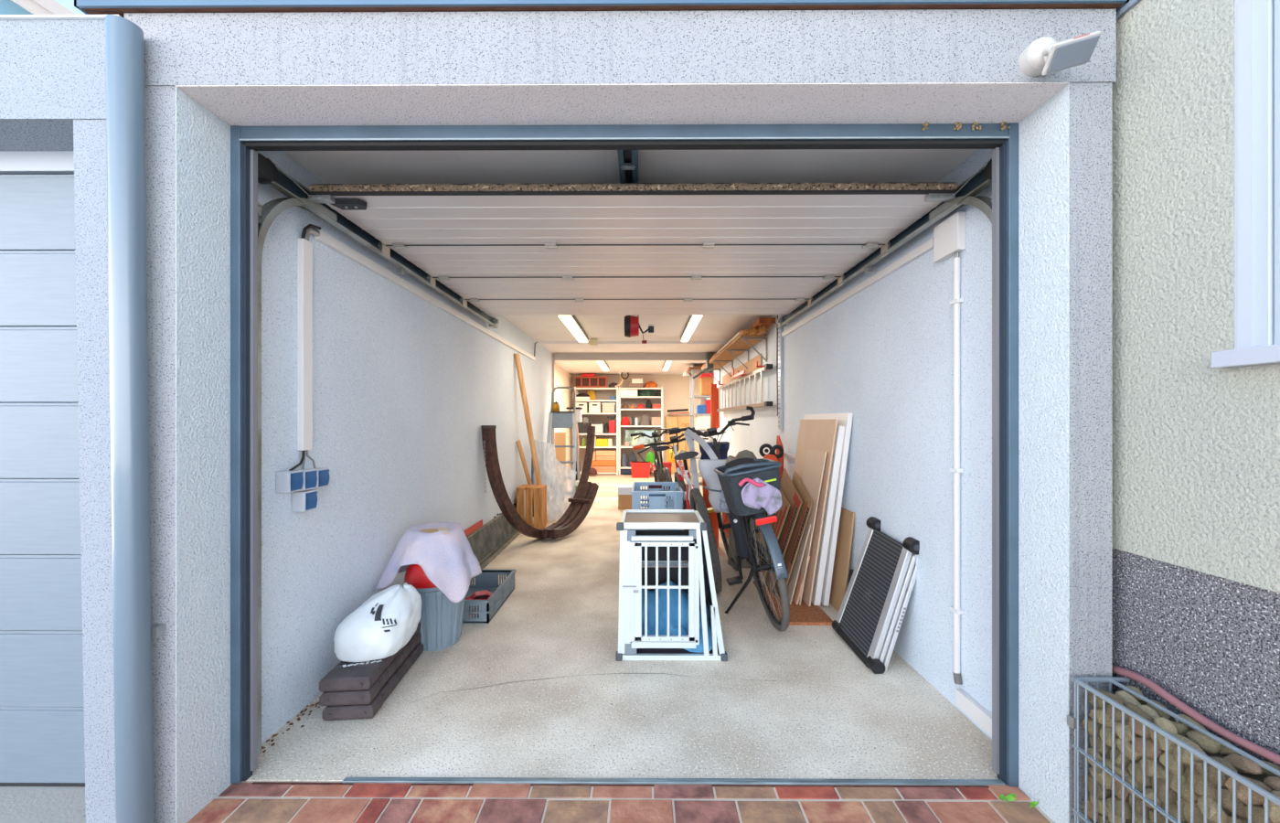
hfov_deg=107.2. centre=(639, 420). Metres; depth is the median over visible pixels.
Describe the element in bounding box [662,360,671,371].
ceiling lamp
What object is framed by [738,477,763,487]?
scarf
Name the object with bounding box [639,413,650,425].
tool
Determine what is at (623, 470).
crate
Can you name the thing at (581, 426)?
basket
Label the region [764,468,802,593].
carton
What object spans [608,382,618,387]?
cloth
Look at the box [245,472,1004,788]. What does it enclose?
floor
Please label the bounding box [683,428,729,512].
shoulder bag
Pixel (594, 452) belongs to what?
carton
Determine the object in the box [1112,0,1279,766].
wall
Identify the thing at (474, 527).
plate
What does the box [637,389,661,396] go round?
box
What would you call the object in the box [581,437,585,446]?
bottle
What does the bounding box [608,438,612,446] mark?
carton
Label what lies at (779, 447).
scooter
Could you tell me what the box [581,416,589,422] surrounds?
wire basket
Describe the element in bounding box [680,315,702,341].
ceiling lamp
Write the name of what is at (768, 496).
laundry
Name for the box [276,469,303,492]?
socket
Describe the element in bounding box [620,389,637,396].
box
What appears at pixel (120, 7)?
trim
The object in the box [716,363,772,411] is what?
ladder
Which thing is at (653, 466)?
striped ball
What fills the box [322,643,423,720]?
block
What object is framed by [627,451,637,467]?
bag
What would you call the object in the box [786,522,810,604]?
fibreboard
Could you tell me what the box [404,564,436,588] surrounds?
scoop
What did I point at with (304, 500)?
socket
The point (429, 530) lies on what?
cushion
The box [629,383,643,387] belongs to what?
carton
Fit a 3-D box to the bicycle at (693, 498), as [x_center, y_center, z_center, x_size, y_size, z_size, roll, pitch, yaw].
[0.451,0.647,3.942,0.742,1.127,1.754,0,0,-22]
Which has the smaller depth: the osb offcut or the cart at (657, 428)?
the osb offcut
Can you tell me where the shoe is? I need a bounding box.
[589,467,597,474]
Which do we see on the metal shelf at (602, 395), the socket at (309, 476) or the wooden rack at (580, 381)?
the wooden rack at (580, 381)
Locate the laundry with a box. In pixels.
[740,477,781,515]
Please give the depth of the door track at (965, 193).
2.04 m
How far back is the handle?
10.71 m
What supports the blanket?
on the box at (697, 580)
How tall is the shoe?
0.144 m
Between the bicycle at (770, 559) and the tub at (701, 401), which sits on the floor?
the bicycle at (770, 559)
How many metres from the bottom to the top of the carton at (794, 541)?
0.812 m
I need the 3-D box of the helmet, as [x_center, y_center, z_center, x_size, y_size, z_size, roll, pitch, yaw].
[-0.331,0.002,10.602,0.213,0.207,0.197,0,0,0]
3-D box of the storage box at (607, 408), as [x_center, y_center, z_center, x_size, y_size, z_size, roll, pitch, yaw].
[-0.701,-0.286,10.634,0.290,0.219,0.316,0,0,0]
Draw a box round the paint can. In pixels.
[552,401,560,411]
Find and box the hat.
[636,403,645,408]
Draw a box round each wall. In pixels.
[0,9,1116,822]
[257,150,572,743]
[572,374,699,472]
[699,149,991,739]
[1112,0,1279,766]
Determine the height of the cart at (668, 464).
0.409 m
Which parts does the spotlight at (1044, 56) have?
arm, light panel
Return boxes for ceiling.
[283,149,979,374]
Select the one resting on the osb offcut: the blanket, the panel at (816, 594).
the panel at (816, 594)
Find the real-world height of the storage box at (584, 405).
0.230 m
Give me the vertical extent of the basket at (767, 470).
0.308 m
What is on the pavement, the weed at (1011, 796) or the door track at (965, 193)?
the weed at (1011, 796)
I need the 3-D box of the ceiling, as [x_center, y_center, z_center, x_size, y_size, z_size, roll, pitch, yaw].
[-0.167,-1.109,6.401,3.300,0.090,9.600,0,0,0]
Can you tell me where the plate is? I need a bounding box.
[464,519,482,535]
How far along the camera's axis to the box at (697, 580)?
2.37 m
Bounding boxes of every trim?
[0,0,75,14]
[74,0,1129,18]
[552,352,714,444]
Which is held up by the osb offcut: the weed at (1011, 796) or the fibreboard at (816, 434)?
the fibreboard at (816, 434)
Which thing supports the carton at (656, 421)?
on the metal shelf at (635, 412)
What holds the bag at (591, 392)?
on the metal shelf at (602, 395)
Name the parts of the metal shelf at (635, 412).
post, post, post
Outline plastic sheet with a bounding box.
[533,438,576,520]
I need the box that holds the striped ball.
[650,462,655,472]
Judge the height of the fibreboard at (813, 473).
0.992 m
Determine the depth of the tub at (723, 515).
4.84 m
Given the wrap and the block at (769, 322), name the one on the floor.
the wrap
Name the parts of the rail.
chain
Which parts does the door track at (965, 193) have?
rail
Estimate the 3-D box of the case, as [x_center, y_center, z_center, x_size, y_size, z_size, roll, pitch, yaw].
[-1.153,-1.016,10.586,0.305,0.059,0.200,0,0,0]
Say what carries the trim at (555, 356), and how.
attached to the wall at (404, 389)
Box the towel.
[375,522,481,602]
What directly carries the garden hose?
on the gabion
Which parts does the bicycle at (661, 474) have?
frame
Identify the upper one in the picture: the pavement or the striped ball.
the striped ball
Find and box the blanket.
[641,580,712,652]
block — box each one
[319,621,420,691]
[319,632,420,705]
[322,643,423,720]
[751,317,775,328]
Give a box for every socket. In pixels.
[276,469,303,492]
[291,489,317,511]
[298,469,317,490]
[309,467,329,489]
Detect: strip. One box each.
[471,531,520,579]
[722,353,761,383]
[775,450,795,458]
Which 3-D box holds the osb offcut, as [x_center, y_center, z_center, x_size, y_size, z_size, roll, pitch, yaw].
[0.991,1.197,3.137,0.310,0.018,0.715,0,0,0]
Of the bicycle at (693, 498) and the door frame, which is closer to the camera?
the door frame
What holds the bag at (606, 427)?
on the metal shelf at (602, 395)
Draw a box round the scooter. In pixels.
[758,435,783,481]
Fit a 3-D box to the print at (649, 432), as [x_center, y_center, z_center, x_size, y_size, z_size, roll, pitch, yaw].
[0.177,0.279,10.477,0.203,0.091,0.003,0,0,0]
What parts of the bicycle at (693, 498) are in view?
brake lever, frame, seat post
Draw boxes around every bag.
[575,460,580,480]
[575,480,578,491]
[586,389,596,399]
[603,422,608,433]
[620,453,627,467]
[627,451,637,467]
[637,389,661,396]
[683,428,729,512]
[728,509,750,558]
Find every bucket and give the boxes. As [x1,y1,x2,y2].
[590,421,604,433]
[645,451,654,462]
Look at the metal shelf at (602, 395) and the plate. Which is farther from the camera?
the metal shelf at (602, 395)
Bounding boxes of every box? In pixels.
[576,396,590,400]
[576,402,587,413]
[588,402,601,413]
[601,402,615,413]
[609,395,616,400]
[615,509,727,661]
[618,484,632,509]
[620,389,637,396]
[695,416,710,429]
[698,373,714,395]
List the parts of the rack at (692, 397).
post, post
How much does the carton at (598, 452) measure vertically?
0.106 m
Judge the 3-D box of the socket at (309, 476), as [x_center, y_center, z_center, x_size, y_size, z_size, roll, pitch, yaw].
[-1.378,0.242,1.940,0.061,0.083,0.075,0,0,0]
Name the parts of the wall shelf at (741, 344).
aluminium strip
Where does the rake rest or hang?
on the floor
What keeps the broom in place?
on the floor
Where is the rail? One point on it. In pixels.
(627, 159)
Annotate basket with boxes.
[577,422,591,433]
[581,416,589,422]
[714,458,781,516]
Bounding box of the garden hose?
[1112,664,1279,765]
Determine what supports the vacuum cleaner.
on the metal shelf at (602, 395)
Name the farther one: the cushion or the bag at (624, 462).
the bag at (624, 462)
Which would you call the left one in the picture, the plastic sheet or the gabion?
the plastic sheet
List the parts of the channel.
cord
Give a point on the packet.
(634, 380)
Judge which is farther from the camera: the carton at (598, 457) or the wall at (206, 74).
the carton at (598, 457)
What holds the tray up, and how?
on the metal shelf at (635, 412)
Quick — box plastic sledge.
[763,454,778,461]
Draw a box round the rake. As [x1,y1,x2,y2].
[664,416,671,474]
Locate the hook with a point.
(741, 373)
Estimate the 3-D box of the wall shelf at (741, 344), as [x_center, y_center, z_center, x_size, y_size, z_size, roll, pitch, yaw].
[1.199,-0.776,6.569,0.306,0.305,3.250,0,0,0]
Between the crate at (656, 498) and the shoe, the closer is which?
the crate at (656, 498)
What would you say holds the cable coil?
hanging from the ceiling
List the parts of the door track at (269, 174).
spring rail, rail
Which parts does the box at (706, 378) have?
lid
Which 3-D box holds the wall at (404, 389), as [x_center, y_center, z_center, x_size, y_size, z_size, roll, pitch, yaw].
[-1.547,0.106,6.358,0.340,2.400,9.500,0,0,0]
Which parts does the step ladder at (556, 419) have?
rail, leg, rail, leg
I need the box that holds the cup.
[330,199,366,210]
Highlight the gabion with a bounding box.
[1066,676,1279,822]
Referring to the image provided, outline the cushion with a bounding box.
[418,528,438,533]
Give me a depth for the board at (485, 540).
4.28 m
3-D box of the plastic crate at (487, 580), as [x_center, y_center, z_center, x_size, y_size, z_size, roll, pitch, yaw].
[-1.099,1.137,3.096,0.412,0.137,0.592,0,0,0]
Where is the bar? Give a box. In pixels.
[847,569,853,586]
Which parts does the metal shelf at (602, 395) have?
post, post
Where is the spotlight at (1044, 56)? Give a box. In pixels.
[1018,31,1100,76]
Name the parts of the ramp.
rail, rail, rail, rail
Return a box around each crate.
[462,569,515,623]
[516,484,546,528]
[620,468,631,473]
[630,461,650,477]
[630,481,682,509]
[635,529,682,561]
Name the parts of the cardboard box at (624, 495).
lid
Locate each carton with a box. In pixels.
[590,465,616,472]
[591,459,616,466]
[592,450,596,460]
[596,438,607,446]
[596,449,616,455]
[596,455,616,460]
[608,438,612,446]
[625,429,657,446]
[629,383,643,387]
[651,416,661,425]
[755,489,789,584]
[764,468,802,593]
[775,470,812,596]
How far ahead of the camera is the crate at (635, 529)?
4.00 m
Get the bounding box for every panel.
[803,412,853,606]
[810,425,845,605]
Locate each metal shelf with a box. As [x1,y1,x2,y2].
[574,386,618,475]
[618,386,662,475]
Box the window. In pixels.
[1210,0,1279,368]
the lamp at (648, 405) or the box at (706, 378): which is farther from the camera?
the lamp at (648, 405)
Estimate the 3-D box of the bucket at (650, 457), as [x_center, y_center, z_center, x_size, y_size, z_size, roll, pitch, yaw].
[0.223,0.787,10.249,0.208,0.255,0.197,0,0,0]
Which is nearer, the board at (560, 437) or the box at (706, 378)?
the board at (560, 437)
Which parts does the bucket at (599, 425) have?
lid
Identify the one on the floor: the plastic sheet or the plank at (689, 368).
the plastic sheet
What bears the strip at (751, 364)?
attached to the wall at (883, 356)
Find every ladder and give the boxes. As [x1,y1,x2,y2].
[546,386,579,498]
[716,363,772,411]
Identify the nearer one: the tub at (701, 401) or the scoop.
the scoop
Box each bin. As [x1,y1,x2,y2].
[696,405,705,413]
[705,399,710,413]
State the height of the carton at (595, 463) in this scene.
0.114 m
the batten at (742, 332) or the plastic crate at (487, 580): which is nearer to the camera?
the plastic crate at (487, 580)
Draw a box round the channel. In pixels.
[776,314,783,429]
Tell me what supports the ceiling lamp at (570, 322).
attached to the ceiling
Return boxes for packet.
[631,378,642,383]
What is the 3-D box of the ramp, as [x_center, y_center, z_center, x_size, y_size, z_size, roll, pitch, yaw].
[1.224,0.891,2.469,0.263,0.694,0.452,0,0,0]
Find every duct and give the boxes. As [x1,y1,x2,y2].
[297,224,535,450]
[533,338,729,356]
[781,211,991,736]
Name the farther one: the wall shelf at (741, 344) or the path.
the wall shelf at (741, 344)
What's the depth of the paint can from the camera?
6.84 m
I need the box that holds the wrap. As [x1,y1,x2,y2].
[531,456,533,517]
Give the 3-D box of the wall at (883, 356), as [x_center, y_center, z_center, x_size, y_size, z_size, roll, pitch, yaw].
[1.386,0.106,6.343,0.065,2.400,9.500,0,0,0]
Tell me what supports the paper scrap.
on the towel
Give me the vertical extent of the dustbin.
0.372 m
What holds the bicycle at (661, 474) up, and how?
on the floor
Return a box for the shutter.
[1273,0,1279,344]
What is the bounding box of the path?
[0,786,85,822]
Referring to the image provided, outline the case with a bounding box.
[581,373,596,376]
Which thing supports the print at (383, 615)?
attached to the sack
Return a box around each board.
[466,503,525,565]
[554,432,565,465]
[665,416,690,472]
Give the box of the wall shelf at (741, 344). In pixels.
[702,331,767,383]
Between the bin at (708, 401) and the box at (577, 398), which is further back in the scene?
the box at (577, 398)
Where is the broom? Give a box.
[667,408,688,436]
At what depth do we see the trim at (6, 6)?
2.47 m
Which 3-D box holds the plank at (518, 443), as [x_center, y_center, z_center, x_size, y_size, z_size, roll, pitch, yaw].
[-1.282,0.716,5.477,0.029,0.997,0.431,0,0,28]
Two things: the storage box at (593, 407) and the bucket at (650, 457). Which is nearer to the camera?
the bucket at (650, 457)
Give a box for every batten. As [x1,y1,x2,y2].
[701,330,748,369]
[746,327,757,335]
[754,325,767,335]
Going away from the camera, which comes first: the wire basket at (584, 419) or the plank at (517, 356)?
the plank at (517, 356)
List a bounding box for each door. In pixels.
[0,150,85,786]
[307,181,958,315]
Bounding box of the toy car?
[464,588,496,599]
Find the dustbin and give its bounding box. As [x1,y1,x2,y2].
[416,586,465,650]
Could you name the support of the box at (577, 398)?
on the metal shelf at (602, 395)
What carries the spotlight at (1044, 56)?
attached to the wall at (206, 74)
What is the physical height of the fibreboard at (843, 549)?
0.636 m
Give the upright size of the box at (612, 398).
0.087 m
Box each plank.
[513,352,548,522]
[515,439,533,503]
[687,366,701,371]
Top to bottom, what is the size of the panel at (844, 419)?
1.239 m
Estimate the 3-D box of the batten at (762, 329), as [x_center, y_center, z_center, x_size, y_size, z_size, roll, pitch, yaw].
[1.248,-0.921,6.354,0.070,0.055,3.280,0,0,0]
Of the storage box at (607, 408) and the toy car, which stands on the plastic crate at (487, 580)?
the toy car
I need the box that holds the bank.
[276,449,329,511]
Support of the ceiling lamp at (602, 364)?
attached to the ceiling
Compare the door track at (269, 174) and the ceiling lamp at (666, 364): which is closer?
the door track at (269, 174)
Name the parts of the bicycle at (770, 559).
brake lever, frame, chain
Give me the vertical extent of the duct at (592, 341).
0.235 m
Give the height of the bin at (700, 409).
0.156 m
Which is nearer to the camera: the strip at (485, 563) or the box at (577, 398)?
the strip at (485, 563)
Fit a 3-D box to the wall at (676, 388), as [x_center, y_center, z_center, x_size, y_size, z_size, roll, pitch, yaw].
[-0.125,0.106,11.051,3.135,2.400,0.100,0,0,0]
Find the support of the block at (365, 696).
on the block at (359, 710)
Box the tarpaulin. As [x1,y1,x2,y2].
[710,383,719,429]
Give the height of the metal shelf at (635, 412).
1.955 m
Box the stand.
[480,425,598,539]
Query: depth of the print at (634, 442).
10.48 m
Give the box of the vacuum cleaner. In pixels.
[607,416,616,433]
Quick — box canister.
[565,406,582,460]
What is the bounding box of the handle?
[682,423,689,451]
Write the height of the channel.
1.120 m
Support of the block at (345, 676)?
on the block at (365, 696)
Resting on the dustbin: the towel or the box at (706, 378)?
the towel
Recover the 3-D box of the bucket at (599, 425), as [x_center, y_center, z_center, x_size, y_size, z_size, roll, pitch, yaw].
[-0.955,0.153,10.595,0.270,0.246,0.236,0,0,0]
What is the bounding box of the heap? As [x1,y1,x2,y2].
[643,381,657,387]
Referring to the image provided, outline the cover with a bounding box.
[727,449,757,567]
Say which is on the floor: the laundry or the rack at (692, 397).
the rack at (692, 397)
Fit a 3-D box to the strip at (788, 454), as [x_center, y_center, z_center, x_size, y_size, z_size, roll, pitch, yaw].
[1.326,0.306,4.153,0.029,0.030,0.920,0,0,0]
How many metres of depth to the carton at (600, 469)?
10.48 m
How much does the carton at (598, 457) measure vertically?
0.106 m
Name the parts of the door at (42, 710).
panel, panel, panel, panel, panel, panel, panel, panel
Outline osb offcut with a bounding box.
[753,580,832,625]
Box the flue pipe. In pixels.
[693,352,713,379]
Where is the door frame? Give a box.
[230,121,1018,786]
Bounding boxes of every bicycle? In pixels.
[630,426,678,508]
[632,431,722,593]
[668,405,789,630]
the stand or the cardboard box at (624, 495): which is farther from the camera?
the cardboard box at (624, 495)
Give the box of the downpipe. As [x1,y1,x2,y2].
[105,14,166,822]
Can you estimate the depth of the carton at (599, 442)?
10.48 m
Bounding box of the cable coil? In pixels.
[614,372,629,387]
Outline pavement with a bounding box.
[187,780,1054,822]
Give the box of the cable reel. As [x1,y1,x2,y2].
[624,315,654,343]
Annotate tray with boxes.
[652,404,661,408]
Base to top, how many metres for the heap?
0.159 m
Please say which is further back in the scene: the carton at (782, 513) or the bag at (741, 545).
the carton at (782, 513)
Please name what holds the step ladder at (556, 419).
on the floor
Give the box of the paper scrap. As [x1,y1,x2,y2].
[437,526,451,533]
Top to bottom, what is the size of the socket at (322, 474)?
0.083 m
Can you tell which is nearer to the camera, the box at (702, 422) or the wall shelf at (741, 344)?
the wall shelf at (741, 344)
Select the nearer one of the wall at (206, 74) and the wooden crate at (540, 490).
the wall at (206, 74)
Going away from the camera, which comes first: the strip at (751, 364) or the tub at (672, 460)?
the strip at (751, 364)
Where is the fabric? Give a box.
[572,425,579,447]
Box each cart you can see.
[653,427,678,459]
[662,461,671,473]
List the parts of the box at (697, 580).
post, rail, rail, rail, plate, door, rail, plate, rail, post, plate, post, slanted post, short post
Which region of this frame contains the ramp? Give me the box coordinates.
[832,516,919,673]
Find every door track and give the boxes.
[257,153,499,755]
[776,157,991,327]
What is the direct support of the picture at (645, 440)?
on the metal shelf at (635, 412)
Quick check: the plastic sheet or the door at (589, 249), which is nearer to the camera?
the door at (589, 249)
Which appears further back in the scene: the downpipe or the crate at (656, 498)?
the crate at (656, 498)
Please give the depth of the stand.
4.68 m
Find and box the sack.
[333,582,421,661]
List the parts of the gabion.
rail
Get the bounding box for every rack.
[575,376,607,387]
[690,369,714,484]
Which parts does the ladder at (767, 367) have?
rail, rail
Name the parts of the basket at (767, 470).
handle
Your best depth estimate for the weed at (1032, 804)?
1.47 m
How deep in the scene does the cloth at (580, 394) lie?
10.53 m
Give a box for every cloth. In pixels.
[576,393,589,396]
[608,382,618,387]
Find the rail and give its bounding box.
[617,149,638,182]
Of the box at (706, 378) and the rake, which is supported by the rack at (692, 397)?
the box at (706, 378)
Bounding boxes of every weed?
[998,793,1016,801]
[1029,800,1038,808]
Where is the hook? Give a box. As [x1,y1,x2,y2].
[732,367,746,378]
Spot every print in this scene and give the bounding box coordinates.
[370,602,396,631]
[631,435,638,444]
[643,430,652,435]
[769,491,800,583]
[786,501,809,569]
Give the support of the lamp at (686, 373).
attached to the rack at (692, 397)
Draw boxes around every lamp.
[558,315,588,342]
[596,360,609,371]
[645,399,651,408]
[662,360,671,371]
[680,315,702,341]
[682,371,692,376]
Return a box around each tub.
[669,450,682,462]
[698,398,706,405]
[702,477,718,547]
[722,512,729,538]
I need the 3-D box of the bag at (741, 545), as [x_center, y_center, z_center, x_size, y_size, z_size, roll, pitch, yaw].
[0.637,0.719,3.015,0.140,0.305,0.104,0,0,0]
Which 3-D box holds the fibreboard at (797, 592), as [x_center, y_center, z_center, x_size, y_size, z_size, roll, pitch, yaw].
[1.055,1.030,3.130,0.092,0.318,0.170,0,0,0]
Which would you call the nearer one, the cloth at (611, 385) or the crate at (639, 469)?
the crate at (639, 469)
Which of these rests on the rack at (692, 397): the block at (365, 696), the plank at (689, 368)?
the plank at (689, 368)
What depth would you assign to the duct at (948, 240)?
1.95 m
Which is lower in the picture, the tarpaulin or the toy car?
the toy car
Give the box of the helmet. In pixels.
[620,416,629,425]
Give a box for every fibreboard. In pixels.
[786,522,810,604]
[792,418,838,606]
[792,554,810,604]
[798,448,826,605]
[829,507,854,611]
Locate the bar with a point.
(850, 570)
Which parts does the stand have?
chain, arm, arm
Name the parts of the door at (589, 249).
panel, panel, panel, panel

